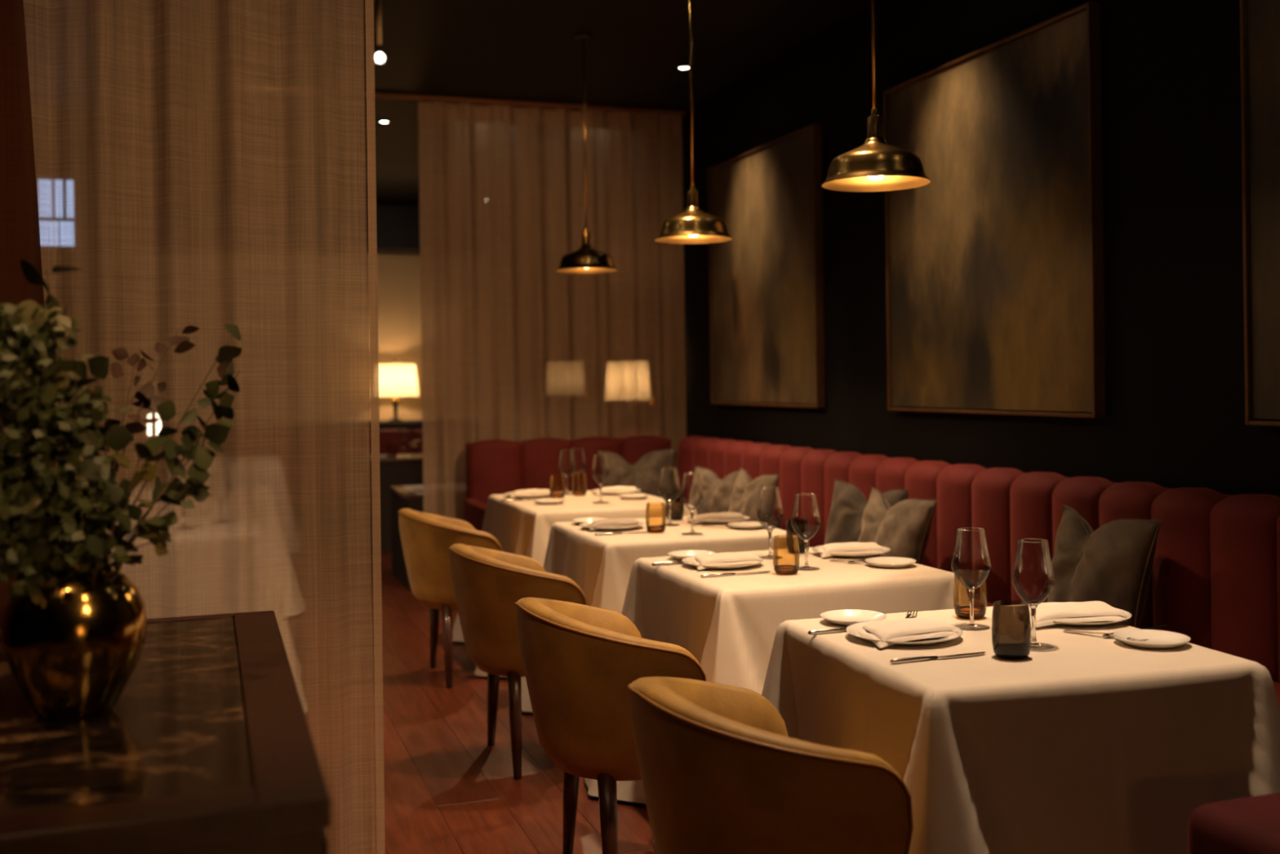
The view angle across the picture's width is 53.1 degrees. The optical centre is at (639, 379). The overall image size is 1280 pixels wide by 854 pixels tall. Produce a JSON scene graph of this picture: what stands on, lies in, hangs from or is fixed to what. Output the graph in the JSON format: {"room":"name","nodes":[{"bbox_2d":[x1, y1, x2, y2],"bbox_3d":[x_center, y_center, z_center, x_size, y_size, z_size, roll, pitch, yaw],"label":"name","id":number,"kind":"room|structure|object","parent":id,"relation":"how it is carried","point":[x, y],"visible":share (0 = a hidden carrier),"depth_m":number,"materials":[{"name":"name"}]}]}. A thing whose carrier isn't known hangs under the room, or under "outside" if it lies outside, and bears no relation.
{"room":"restaurant","nodes":[
{"label":"restaurant","id":0,"kind":"room"},
{"bbox_2d":[367,253,422,421],"bbox_3d":[-4.086,-0.180,12.844,5.700,3.170,0.150,-1,0,-19],"label":"wall","id":1,"kind":"structure","parent":0,"point":[398,274],"depth_m":13.30,"materials":[{"name":"beige paint"}]},
{"bbox_2d":[366,200,420,253],"bbox_3d":[-4.008,-1.531,12.560,5.700,0.470,0.450,-1,0,-19],"label":"trim","id":2,"kind":"structure","parent":1,"relation":"attached to","point":[397,223],"depth_m":12.86,"materials":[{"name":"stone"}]},
{"bbox_2d":[26,0,878,202],"bbox_3d":[-1.680,-1.873,5.669,5.700,0.150,15.000,-1,0,-19],"label":"ceiling","id":3,"kind":"structure","parent":0,"point":[528,51],"depth_m":7.06,"materials":[{"name":"paint"}]},
{"bbox_2d":[0,0,55,628],"bbox_3d":[-2.296,-0.176,2.398,2.194,3.085,0.036,-1,0,-19],"label":"drape","id":4,"kind":"object","parent":3,"relation":"hanging from","point":[20,235],"visible":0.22,"depth_m":2.72,"materials":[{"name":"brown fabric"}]},
{"bbox_2d":[23,0,385,853],"bbox_3d":[-2.011,-0.180,2.558,2.936,3.085,0.066,-1,0,-19],"label":"sheer curtain","id":5,"kind":"object","parent":3,"relation":"hanging from","point":[202,164],"visible":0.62,"depth_m":2.94,"materials":[{"name":"white fabric"}]},
{"bbox_2d":[374,0,386,65],"bbox_3d":[-1.214,-1.631,5.951,0.065,0.344,0.091,-1,0,-19],"label":"ceiling spotlight","id":6,"kind":"object","parent":3,"relation":"attached to","point":[380,58],"visible":0.9,"depth_m":5.92,"materials":[{"name":"beige metal"}]},
{"bbox_2d":[365,92,685,115],"bbox_3d":[-1.063,-1.790,8.200,2.890,0.032,0.028,-1,0,-19],"label":"rail","id":7,"kind":"object","parent":3,"relation":"attached to","point":[389,95],"visible":0.78,"depth_m":8.30,"materials":[{"name":"brown metal"}]},
{"bbox_2d":[417,101,686,520],"bbox_3d":[-0.545,-0.228,8.439,1.785,3.130,0.071,-1,0,-19],"label":"sheer curtain","id":8,"kind":"object","parent":7,"relation":"hanging from","point":[515,347],"visible":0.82,"depth_m":8.40,"materials":[{"name":"white fabric"}]},
{"bbox_2d":[555,32,617,273],"bbox_3d":[-0.289,-1.196,6.749,0.322,1.240,0.322,-1,0,-19],"label":"pendant lamp","id":9,"kind":"object","parent":3,"relation":"hanging from","point":[586,259],"visible":1,"depth_m":6.71,"materials":[{"name":"gold"}]},
{"bbox_2d":[654,0,732,244],"bbox_3d":[0.214,-1.203,5.325,0.322,1.240,0.322,-1,0,-19],"label":"pendant lamp","id":10,"kind":"object","parent":3,"relation":"hanging from","point":[693,225],"visible":1,"depth_m":5.28,"materials":[{"name":"gold"}]},
{"bbox_2d":[822,0,930,191],"bbox_3d":[0.701,-1.209,3.853,0.322,1.240,0.322,-1,0,-19],"label":"pendant lamp","id":11,"kind":"object","parent":3,"relation":"hanging from","point":[876,165],"visible":1,"depth_m":3.80,"materials":[{"name":"gold metal"}]},
{"bbox_2d":[371,552,656,853],"bbox_3d":[-1.636,1.432,5.669,5.700,0.120,15.000,-1,0,-19],"label":"floor","id":12,"kind":"structure","parent":0,"point":[447,790],"depth_m":4.44,"materials":[{"name":"brown wood"}]},
{"bbox_2d":[0,610,330,853],"bbox_3d":[-0.940,0.938,2.074,0.765,0.850,1.370,-1,0,-19],"label":"console table","id":13,"kind":"object","parent":12,"relation":"on","point":[207,746],"visible":0.92,"depth_m":1.72,"materials":[{"name":"wood"}]},
{"bbox_2d":[0,556,147,720],"bbox_3d":[-0.876,0.398,1.987,0.209,0.234,0.209,-1,0,-19],"label":"bronze vase","id":14,"kind":"object","parent":13,"relation":"on","point":[73,654],"visible":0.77,"depth_m":1.92,"materials":[{"name":"metal"}]},
{"bbox_2d":[0,258,241,604],"bbox_3d":[-0.881,0.090,2.057,0.383,0.562,0.563,-1,0,29],"label":"foliage arrangement","id":15,"kind":"object","parent":14,"relation":"in","point":[31,384],"visible":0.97,"depth_m":1.95,"materials":[{"name":"green plant"}]},
{"bbox_2d":[369,419,422,454],"bbox_3d":[-3.798,0.919,12.097,5.640,0.965,1.400,-1,0,-19],"label":"banquette","id":16,"kind":"object","parent":12,"relation":"on","point":[388,430],"visible":0.03,"depth_m":12.51,"materials":[{"name":"red fabric"}]},
{"bbox_2d":[378,359,418,421],"bbox_3d":[-2.468,0.104,12.910,0.470,0.625,0.470,-1,0,-19],"label":"table lamp","id":17,"kind":"object","parent":16,"relation":"on","point":[395,380],"visible":0.98,"depth_m":12.72,"materials":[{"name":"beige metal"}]},
{"bbox_2d":[370,453,423,553],"bbox_3d":[-1.807,1.000,10.601,1.150,0.750,0.650,-1,0,-19],"label":"dining table","id":18,"kind":"object","parent":12,"relation":"on","point":[397,470],"visible":0.06,"depth_m":10.21,"materials":[{"name":"brown wood"}]},
{"bbox_2d":[397,427,408,457],"bbox_3d":[-1.913,0.508,10.351,0.092,0.234,0.092,-1,0,-19],"label":"wine glass","id":19,"kind":"object","parent":18,"relation":"on","point":[407,436],"visible":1,"depth_m":10.37,"materials":[{"name":"white"}]},
{"bbox_2d":[397,427,408,445],"bbox_3d":[-1.914,0.464,10.351,0.092,0.146,0.092,-1,0,-19],"label":"bowl","id":20,"kind":"object","parent":19,"relation":"on","point":[398,437],"depth_m":10.37,"materials":[{"name":"clear glass"}]},
{"bbox_2d":[389,485,423,589],"bbox_3d":[-1.262,1.057,8.869,0.830,0.620,0.780,-1,0,-19],"label":"dining table","id":21,"kind":"object","parent":12,"relation":"on","point":[402,497],"visible":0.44,"depth_m":8.72,"materials":[{"name":"brown wood"}]},
{"bbox_2d":[402,484,423,493],"bbox_3d":[-1.247,0.745,8.860,0.700,0.003,0.710,-1,0,-19],"label":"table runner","id":22,"kind":"object","parent":21,"relation":"on","point":[410,487],"visible":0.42,"depth_m":8.88,"materials":[{"name":"fabric"}]},
{"bbox_2d":[397,507,502,687],"bbox_3d":[-0.855,0.973,5.893,0.502,0.784,0.574,-1,0,-19],"label":"tub chair","id":23,"kind":"object","parent":12,"relation":"on","point":[426,538],"visible":0.66,"depth_m":5.68,"materials":[{"name":"yellow fabric"}]},
{"bbox_2d":[448,543,586,778],"bbox_3d":[-0.427,0.967,4.581,0.502,0.784,0.574,-1,0,-19],"label":"tub chair","id":24,"kind":"object","parent":12,"relation":"on","point":[487,583],"visible":0.7,"depth_m":4.37,"materials":[{"name":"yellow fabric"}]},
{"bbox_2d":[463,435,671,530],"bbox_3d":[-0.365,0.863,8.039,1.372,0.985,0.710,-1,0,-19],"label":"banquette","id":25,"kind":"object","parent":12,"relation":"on","point":[494,466],"visible":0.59,"depth_m":8.15,"materials":[{"name":"red fabric"}]},
{"bbox_2d":[597,448,674,497],"bbox_3d":[-0.014,0.663,8.157,0.506,0.439,0.150,-1,0,-15],"label":"throw pillow","id":26,"kind":"object","parent":25,"relation":"on","point":[644,474],"visible":0.52,"depth_m":8.13,"materials":[{"name":"beige fabric"}]},
{"bbox_2d":[514,596,706,853],"bbox_3d":[-0.077,0.962,3.422,0.502,0.784,0.574,-1,0,-19],"label":"tub chair","id":27,"kind":"object","parent":12,"relation":"on","point":[580,661],"visible":0.77,"depth_m":3.21,"materials":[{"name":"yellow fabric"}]},
{"bbox_2d":[627,675,913,853],"bbox_3d":[0.234,0.958,2.471,0.502,0.784,0.574,-1,0,-20],"label":"tub chair","id":28,"kind":"object","parent":12,"relation":"on","point":[722,771],"visible":1,"depth_m":2.25,"materials":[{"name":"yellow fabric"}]},
{"bbox_2d":[678,435,1279,707],"bbox_3d":[1.156,0.845,5.103,0.720,0.980,6.924,-1,0,-19],"label":"banquette","id":29,"kind":"object","parent":12,"relation":"on","point":[1215,581],"visible":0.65,"depth_m":4.67,"materials":[{"name":"red fabric"}]},
{"bbox_2d":[688,466,748,515],"bbox_3d":[0.422,0.687,7.240,0.163,0.379,0.530,-1,0,-34],"label":"throw pillow","id":30,"kind":"object","parent":29,"relation":"on","point":[717,492],"visible":0.48,"depth_m":7.21,"materials":[{"name":"beige fabric"}]},
{"bbox_2d":[728,467,779,526],"bbox_3d":[0.588,0.675,6.695,0.180,0.399,0.560,-1,0,-10],"label":"throw pillow","id":31,"kind":"object","parent":29,"relation":"on","point":[744,496],"visible":0.58,"depth_m":6.55,"materials":[{"name":"beige fabric"}]},
{"bbox_2d":[823,479,908,545],"bbox_3d":[1.005,0.670,5.785,0.166,0.420,0.485,-1,0,-36],"label":"throw pillow","id":32,"kind":"object","parent":29,"relation":"on","point":[849,504],"visible":0.45,"depth_m":5.80,"materials":[{"name":"beige fabric"}]},
{"bbox_2d":[857,487,937,564],"bbox_3d":[1.056,0.670,5.321,0.177,0.398,0.643,-1,0,-10],"label":"throw pillow","id":33,"kind":"object","parent":29,"relation":"on","point":[904,527],"visible":0.56,"depth_m":5.17,"materials":[{"name":"beige fabric"}]},
{"bbox_2d":[1047,504,1162,628],"bbox_3d":[1.509,0.648,4.195,0.221,0.429,0.514,-1,0,-8],"label":"throw pillow","id":34,"kind":"object","parent":29,"relation":"on","point":[1112,564],"visible":0.72,"depth_m":4.07,"materials":[{"name":"beige fabric"}]},
{"bbox_2d":[1272,680,1279,707],"bbox_3d":[1.432,0.951,4.057,0.570,0.160,1.585,-1,0,-19],"label":"seat cushion","id":35,"kind":"object","parent":29,"relation":"on","point":[1277,685],"depth_m":3.58,"materials":[{"name":"red fabric"}]},
{"bbox_2d":[1187,792,1279,853],"bbox_3d":[1.450,1.030,1.927,0.745,0.600,0.930,-1,0,-19],"label":"upholstered bench","id":36,"kind":"object","parent":12,"relation":"on","point":[1248,824],"visible":1,"depth_m":2.17,"materials":[{"name":"fabric"}]},
{"bbox_2d":[681,0,1279,497],"bbox_3d":[1.113,-0.250,6.606,0.150,3.170,15.000,-1,0,-19],"label":"wall","id":37,"kind":"structure","parent":0,"point":[1172,185],"depth_m":4.64,"materials":[{"name":"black paint"}]},
{"bbox_2d":[707,124,825,408],"bbox_3d":[0.707,-0.600,7.474,0.051,1.500,1.500,-1,0,-19],"label":"framed painting","id":38,"kind":"object","parent":37,"relation":"attached to","point":[766,312],"visible":1,"depth_m":7.32,"materials":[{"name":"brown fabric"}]},
{"bbox_2d":[883,1,1106,417],"bbox_3d":[1.423,-0.614,5.357,0.051,1.510,1.490,-1,0,-19],"label":"framed painting","id":39,"kind":"object","parent":37,"relation":"attached to","point":[994,264],"visible":1,"depth_m":5.18,"materials":[{"name":"fabric"}]},
{"bbox_2d":[1239,0,1279,426],"bbox_3d":[2.130,-0.621,3.268,0.051,1.515,1.500,-1,0,-19],"label":"framed painting","id":40,"kind":"object","parent":37,"relation":"attached to","point":[1260,20],"visible":1,"depth_m":3.92,"materials":[{"name":"brown paint"}]},
{"bbox_3d":[0.824,0.968,2.907,0.732,0.742,0.744,-1,0,-15],"label":"dining table","id":41,"kind":"object","parent":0,"visible":0},
{"bbox_2d":[761,606,1279,853],"bbox_3d":[0.843,0.956,2.918,1.205,0.735,1.189,-1,0,-19],"label":"tablecloth","id":42,"kind":"object","parent":41,"relation":"on","point":[1086,743],"visible":0.69,"depth_m":2.54,"materials":[{"name":"fabric"}]},
{"bbox_2d":[808,627,846,635],"bbox_3d":[0.506,0.588,3.022,0.237,0.010,0.016,-1,0,-19],"label":"knife","id":43,"kind":"object","parent":42,"relation":"on","point":[842,629],"visible":0.62,"depth_m":3.00,"materials":[{"name":"metal"}]},
{"bbox_2d":[820,608,886,626],"bbox_3d":[0.522,0.584,3.130,0.160,0.018,0.160,-1,0,-19],"label":"bread plate","id":44,"kind":"object","parent":42,"relation":"on","point":[846,617],"visible":0.82,"depth_m":3.17,"materials":[{"name":"ceramic"}]},
{"bbox_2d":[845,619,963,644],"bbox_3d":[0.606,0.583,2.937,0.264,0.018,0.264,-1,0,-19],"label":"dinner plate","id":45,"kind":"object","parent":42,"relation":"on","point":[853,628],"visible":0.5,"depth_m":2.89,"materials":[{"name":"ceramic"}]},
{"bbox_2d":[857,616,957,648],"bbox_3d":[0.608,0.570,2.934,0.258,0.032,0.169,-1,0,-24],"label":"napkin","id":46,"kind":"object","parent":45,"relation":"on","point":[904,629],"visible":0.99,"depth_m":2.90,"materials":[{"name":"fabric"}]},
{"bbox_2d":[889,651,986,663],"bbox_3d":[0.635,0.587,2.710,0.237,0.010,0.016,-1,0,-20],"label":"knife","id":47,"kind":"object","parent":42,"relation":"on","point":[899,660],"visible":1,"depth_m":2.70,"materials":[{"name":"metal"}]},
{"bbox_2d":[953,568,986,619],"bbox_3d":[0.818,0.531,3.172,0.081,0.114,0.081,-1,0,-19],"label":"tumbler","id":48,"kind":"object","parent":42,"relation":"on","point":[963,611],"visible":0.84,"depth_m":3.18,"materials":[{"name":"orange glass"}]},
{"bbox_2d":[951,527,991,630],"bbox_3d":[0.789,0.471,3.049,0.092,0.234,0.092,-1,0,-19],"label":"wine glass","id":49,"kind":"object","parent":42,"relation":"on","point":[971,625],"visible":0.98,"depth_m":3.06,"materials":[{"name":"clear"}]},
{"bbox_2d":[951,527,991,589],"bbox_3d":[0.789,0.427,3.049,0.092,0.146,0.092,-1,0,-19],"label":"bowl","id":50,"kind":"object","parent":49,"relation":"on","point":[956,555],"depth_m":3.07,"materials":[{"name":"clear glass"}]},
{"bbox_2d":[991,600,1031,659],"bbox_3d":[0.789,0.531,2.719,0.081,0.114,0.081,-1,0,-19],"label":"tumbler","id":51,"kind":"object","parent":42,"relation":"on","point":[1011,619],"visible":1,"depth_m":2.69,"materials":[{"name":"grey glass"}]},
{"bbox_2d":[1011,537,1054,649],"bbox_3d":[0.868,0.470,2.825,0.092,0.234,0.092,-1,0,-19],"label":"wine glass","id":52,"kind":"object","parent":42,"relation":"on","point":[1033,604],"visible":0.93,"depth_m":2.84,"materials":[{"name":"clear"}]},
{"bbox_2d":[1011,537,1054,605],"bbox_3d":[0.868,0.426,2.825,0.092,0.146,0.092,-1,0,-19],"label":"bowl","id":53,"kind":"object","parent":52,"relation":"on","point":[1017,563],"depth_m":2.84,"materials":[{"name":"clear glass"}]},
{"bbox_2d":[1052,607,1131,626],"bbox_3d":[1.061,0.577,3.128,0.264,0.018,0.264,-1,0,-19],"label":"dinner plate","id":54,"kind":"object","parent":42,"relation":"on","point":[1128,615],"visible":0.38,"depth_m":3.03,"materials":[{"name":"ceramic"}]},
{"bbox_2d":[1028,600,1127,627],"bbox_3d":[1.044,0.564,3.119,0.289,0.032,0.189,-1,0,-10],"label":"napkin","id":55,"kind":"object","parent":54,"relation":"on","point":[1091,611],"visible":0.83,"depth_m":3.07,"materials":[{"name":"fabric"}]},
{"bbox_2d":[1062,629,1148,641],"bbox_3d":[1.056,0.580,2.912,0.025,0.010,0.197,-1,0,-43],"label":"fork","id":56,"kind":"object","parent":42,"relation":"on","point":[1064,630],"visible":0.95,"depth_m":2.93,"materials":[{"name":"metal"}]},
{"bbox_2d":[1102,624,1167,638],"bbox_3d":[1.150,0.580,2.961,0.237,0.010,0.016,-1,0,-33],"label":"knife","id":57,"kind":"object","parent":42,"relation":"on","point":[1105,635],"visible":0.56,"depth_m":2.98,"materials":[{"name":"metal"}]},
{"bbox_2d":[1112,629,1191,648],"bbox_3d":[1.131,0.576,2.832,0.160,0.018,0.160,-1,0,-19],"label":"bread plate","id":58,"kind":"object","parent":42,"relation":"on","point":[1157,639],"visible":1,"depth_m":2.86,"materials":[{"name":"ceramic"}]},
{"bbox_3d":[0.484,0.973,4.103,0.759,0.742,0.712,-1,0,-19],"label":"dining table","id":59,"kind":"object","parent":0,"visible":0},
{"bbox_2d":[584,546,969,841],"bbox_3d":[0.502,0.961,4.121,1.274,0.735,1.163,-1,0,-20],"label":"tablecloth","id":60,"kind":"object","parent":59,"relation":"on","point":[730,624],"visible":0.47,"depth_m":3.79,"materials":[{"name":"fabric"}]},
{"bbox_2d":[651,561,684,565],"bbox_3d":[0.151,0.593,4.164,0.237,0.010,0.016,-1,0,-19],"label":"knife","id":61,"kind":"object","parent":60,"relation":"on","point":[662,562],"visible":0.65,"depth_m":4.14,"materials":[{"name":"metal"}]},
{"bbox_2d":[667,550,715,559],"bbox_3d":[0.173,0.589,4.284,0.160,0.018,0.160,-1,0,-19],"label":"bread plate","id":62,"kind":"object","parent":60,"relation":"on","point":[680,554],"visible":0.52,"depth_m":4.33,"materials":[{"name":"ceramic"}]},
{"bbox_2d":[681,555,764,568],"bbox_3d":[0.266,0.587,4.115,0.264,0.018,0.264,-1,0,-19],"label":"dinner plate","id":63,"kind":"object","parent":60,"relation":"on","point":[686,560],"visible":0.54,"depth_m":4.03,"materials":[{"name":"ceramic"}]},
{"bbox_2d":[690,551,759,569],"bbox_3d":[0.270,0.574,4.113,0.258,0.032,0.169,-1,0,-22],"label":"napkin","id":64,"kind":"object","parent":63,"relation":"on","point":[726,558],"visible":0.99,"depth_m":4.08,"materials":[{"name":"fabric"}]},
{"bbox_2d":[700,570,771,577],"bbox_3d":[0.296,0.591,3.909,0.237,0.010,0.016,-1,0,-21],"label":"knife","id":65,"kind":"object","parent":60,"relation":"on","point":[712,575],"visible":1,"depth_m":3.89,"materials":[{"name":"metal"}]},
{"bbox_2d":[755,486,783,559],"bbox_3d":[0.434,0.476,4.277,0.092,0.234,0.092,-1,0,-19],"label":"wine glass","id":66,"kind":"object","parent":60,"relation":"on","point":[770,556],"visible":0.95,"depth_m":4.29,"materials":[{"name":"clear"}]},
{"bbox_2d":[755,486,783,530],"bbox_3d":[0.433,0.432,4.277,0.092,0.146,0.092,-1,0,-19],"label":"bowl","id":67,"kind":"object","parent":66,"relation":"on","point":[758,516],"depth_m":4.30,"materials":[{"name":"clear glass"}]},
{"bbox_2d":[773,534,799,574],"bbox_3d":[0.448,0.536,3.922,0.081,0.114,0.081,-1,0,-19],"label":"tumbler","id":68,"kind":"object","parent":60,"relation":"on","point":[779,569],"visible":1,"depth_m":3.94,"materials":[{"name":"orange glass"}]},
{"bbox_2d":[786,517,809,553],"bbox_3d":[0.542,0.534,4.393,0.081,0.114,0.081,-1,0,-19],"label":"tumbler","id":69,"kind":"object","parent":60,"relation":"on","point":[802,524],"visible":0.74,"depth_m":4.36,"materials":[{"name":"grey glass"}]},
{"bbox_2d":[791,493,820,570],"bbox_3d":[0.521,0.475,4.017,0.092,0.234,0.092,-1,0,-19],"label":"wine glass","id":70,"kind":"object","parent":60,"relation":"on","point":[806,567],"visible":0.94,"depth_m":4.03,"materials":[{"name":"clear"}]},
{"bbox_2d":[791,493,820,540],"bbox_3d":[0.520,0.431,4.017,0.092,0.146,0.092,-1,0,-19],"label":"bowl","id":71,"kind":"object","parent":70,"relation":"on","point":[794,514],"depth_m":4.04,"materials":[{"name":"clear glass"}]},
{"bbox_2d":[812,545,890,557],"bbox_3d":[0.715,0.581,4.336,0.264,0.018,0.264,-1,0,-19],"label":"dinner plate","id":72,"kind":"object","parent":60,"relation":"on","point":[815,548],"visible":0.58,"depth_m":4.24,"materials":[{"name":"ceramic"}]},
{"bbox_2d":[817,542,884,557],"bbox_3d":[0.708,0.568,4.330,0.258,0.032,0.169,-1,0,-12],"label":"napkin","id":73,"kind":"object","parent":72,"relation":"on","point":[847,548],"visible":0.98,"depth_m":4.29,"materials":[{"name":"fabric"}]},
{"bbox_2d":[865,556,915,568],"bbox_3d":[0.794,0.580,4.056,0.160,0.018,0.160,-1,0,-19],"label":"bread plate","id":74,"kind":"object","parent":60,"relation":"on","point":[879,562],"visible":1,"depth_m":4.09,"materials":[{"name":"ceramic"}]},
{"bbox_3d":[0.128,0.977,5.191,0.747,0.742,0.752,-1,0,-19],"label":"dining table","id":75,"kind":"object","parent":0,"visible":0},
{"bbox_2d":[520,515,786,711],"bbox_3d":[0.150,0.966,5.198,1.281,0.735,1.171,-1,0,-19],"label":"tablecloth","id":76,"kind":"object","parent":75,"relation":"on","point":[601,566],"visible":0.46,"depth_m":4.88,"materials":[{"name":"fabric"}]},
{"bbox_2d":[571,517,608,524],"bbox_3d":[-0.206,0.594,5.359,0.160,0.018,0.160,-1,0,-19],"label":"bread plate","id":77,"kind":"object","parent":76,"relation":"on","point":[578,521],"visible":0.47,"depth_m":5.41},
{"bbox_2d":[579,521,644,530],"bbox_3d":[-0.113,0.592,5.190,0.264,0.018,0.264,-1,0,-19],"label":"dinner plate","id":78,"kind":"object","parent":76,"relation":"on","point":[584,524],"visible":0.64,"depth_m":5.10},
{"bbox_2d":[586,517,640,530],"bbox_3d":[-0.111,0.580,5.191,0.258,0.031,0.168,-1,0,-22],"label":"napkin","id":79,"kind":"object","parent":78,"relation":"on","point":[620,522],"visible":0.97,"depth_m":5.14,"materials":[{"name":"grey fabric"}]},
{"bbox_2d":[645,502,666,533],"bbox_3d":[0.062,0.541,5.037,0.081,0.114,0.081,-1,0,-19],"label":"tumbler","id":80,"kind":"object","parent":76,"relation":"on","point":[654,529],"visible":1,"depth_m":5.05,"materials":[{"name":"orange glass"}]},
{"bbox_2d":[657,467,680,525],"bbox_3d":[0.121,0.480,5.275,0.092,0.234,0.092,-1,0,-19],"label":"wine glass","id":81,"kind":"object","parent":76,"relation":"on","point":[677,481],"visible":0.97,"depth_m":5.29,"materials":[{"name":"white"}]},
{"bbox_2d":[657,467,680,502],"bbox_3d":[0.121,0.436,5.275,0.092,0.146,0.092,-1,0,-19],"label":"bowl","id":82,"kind":"object","parent":81,"relation":"on","point":[677,481],"depth_m":5.30,"materials":[{"name":"clear glass"}]},
{"bbox_2d":[665,491,684,519],"bbox_3d":[0.148,0.540,5.485,0.081,0.114,0.081,-1,0,-19],"label":"tumbler","id":83,"kind":"object","parent":76,"relation":"on","point":[677,506],"visible":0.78,"depth_m":5.45,"materials":[{"name":"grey glass"}]},
{"bbox_2d":[680,472,703,534],"bbox_3d":[0.201,0.479,4.965,0.092,0.234,0.092,-1,0,-19],"label":"wine glass","id":84,"kind":"object","parent":76,"relation":"on","point":[683,483],"visible":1,"depth_m":4.98,"materials":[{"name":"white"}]},
{"bbox_2d":[680,472,703,510],"bbox_3d":[0.201,0.435,4.965,0.092,0.146,0.092,-1,0,-19],"label":"bowl","id":85,"kind":"object","parent":84,"relation":"on","point":[700,486],"depth_m":4.98,"materials":[{"name":"clear glass"}]},
{"bbox_2d":[687,515,750,524],"bbox_3d":[0.330,0.586,5.372,0.264,0.018,0.264,-1,0,-19],"label":"dinner plate","id":86,"kind":"object","parent":76,"relation":"on","point":[745,517],"visible":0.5,"depth_m":5.27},
{"bbox_2d":[693,511,744,524],"bbox_3d":[0.325,0.574,5.370,0.258,0.031,0.168,-1,0,-13],"label":"napkin","id":87,"kind":"object","parent":86,"relation":"on","point":[723,516],"visible":0.96,"depth_m":5.32,"materials":[{"name":"grey fabric"}]},
{"bbox_2d":[727,521,767,529],"bbox_3d":[0.430,0.585,5.131,0.160,0.018,0.160,-1,0,-19],"label":"bread plate","id":88,"kind":"object","parent":76,"relation":"on","point":[737,525],"visible":0.93,"depth_m":5.16,"materials":[{"name":"ceramic"}]},
{"bbox_3d":[-0.266,0.983,6.456,0.742,0.742,1.002,-1,0,-19],"label":"dining table","id":89,"kind":"object","parent":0,"visible":0},
{"bbox_2d":[453,490,697,681],"bbox_3d":[-0.303,0.972,6.454,1.279,0.735,1.478,-1,0,-19],"label":"tablecloth","id":90,"kind":"object","parent":89,"relation":"on","point":[520,527],"visible":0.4,"depth_m":6.09,"materials":[{"name":"fabric"}]},
{"bbox_2d":[504,492,555,497],"bbox_3d":[-0.576,0.599,6.665,0.264,0.018,0.264,-1,0,-19],"label":"dinner plate","id":91,"kind":"object","parent":90,"relation":"on","point":[507,493],"visible":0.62,"depth_m":6.57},
{"bbox_2d":[510,488,550,497],"bbox_3d":[-0.572,0.586,6.663,0.258,0.032,0.169,-1,0,-22],"label":"napkin","id":92,"kind":"object","parent":91,"relation":"on","point":[529,491],"visible":0.94,"depth_m":6.62,"materials":[{"name":"fabric"}]},
{"bbox_2d":[533,497,565,504],"bbox_3d":[-0.443,0.597,6.277,0.160,0.018,0.160,-1,0,-19],"label":"bread plate","id":93,"kind":"object","parent":90,"relation":"on","point":[549,500],"visible":1,"depth_m":6.27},
{"bbox_2d":[549,475,565,497],"bbox_3d":[-0.424,0.547,6.580,0.081,0.114,0.081,-1,0,-19],"label":"tumbler","id":94,"kind":"object","parent":90,"relation":"on","point":[552,495],"visible":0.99,"depth_m":6.60,"materials":[{"name":"orange glass"}]},
{"bbox_2d":[557,449,575,494],"bbox_3d":[-0.389,0.487,6.781,0.092,0.234,0.092,-1,0,-19],"label":"wine glass","id":95,"kind":"object","parent":90,"relation":"on","point":[566,476],"visible":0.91,"depth_m":6.80,"materials":[{"name":"clear"}]},
{"bbox_2d":[557,449,575,476],"bbox_3d":[-0.389,0.443,6.781,0.092,0.146,0.092,-1,0,-19],"label":"bowl","id":96,"kind":"object","parent":95,"relation":"on","point":[561,451],"depth_m":6.80,"materials":[{"name":"clear glass"}]},
{"bbox_2d":[569,448,586,492],"bbox_3d":[-0.334,0.487,6.916,0.092,0.234,0.092,-1,0,-19],"label":"wine glass","id":97,"kind":"object","parent":90,"relation":"on","point":[578,474],"visible":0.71,"depth_m":6.93,"materials":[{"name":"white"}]},
{"bbox_2d":[569,448,586,475],"bbox_3d":[-0.334,0.442,6.916,0.092,0.146,0.092,-1,0,-19],"label":"bowl","id":98,"kind":"object","parent":97,"relation":"on","point":[583,451],"depth_m":6.94,"materials":[{"name":"clear glass"}]},
{"bbox_2d":[571,472,586,495],"bbox_3d":[-0.318,0.546,6.699,0.081,0.114,0.081,-1,0,-19],"label":"tumbler","id":99,"kind":"object","parent":90,"relation":"on","point":[574,492],"visible":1,"depth_m":6.71,"materials":[{"name":"orange glass"}]},
{"bbox_2d":[591,454,609,502],"bbox_3d":[-0.195,0.485,6.290,0.092,0.234,0.092,-1,0,-19],"label":"wine glass","id":100,"kind":"object","parent":90,"relation":"on","point":[593,474],"visible":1,"depth_m":6.31,"materials":[{"name":"clear"}]},
{"bbox_2d":[591,454,609,484],"bbox_3d":[-0.195,0.440,6.290,0.092,0.146,0.092,-1,0,-19],"label":"bowl","id":101,"kind":"object","parent":100,"relation":"on","point":[593,474],"depth_m":6.31,"materials":[{"name":"clear glass"}]},
{"bbox_2d":[591,488,640,494],"bbox_3d":[-0.126,0.593,6.775,0.264,0.018,0.264,-1,0,-19],"label":"dinner plate","id":102,"kind":"object","parent":90,"relation":"on","point":[595,490],"visible":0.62,"depth_m":6.68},
{"bbox_2d":[595,485,636,494],"bbox_3d":[-0.129,0.580,6.771,0.258,0.032,0.169,-1,0,-13],"label":"napkin","id":103,"kind":"object","parent":102,"relation":"on","point":[617,488],"visible":0.89,"depth_m":6.73,"materials":[{"name":"fabric"}]},
{"bbox_2d":[617,493,649,499],"bbox_3d":[-0.032,0.591,6.479,0.160,0.018,0.160,-1,0,-19],"label":"bread plate","id":104,"kind":"object","parent":90,"relation":"on","point":[628,496],"visible":1,"depth_m":6.46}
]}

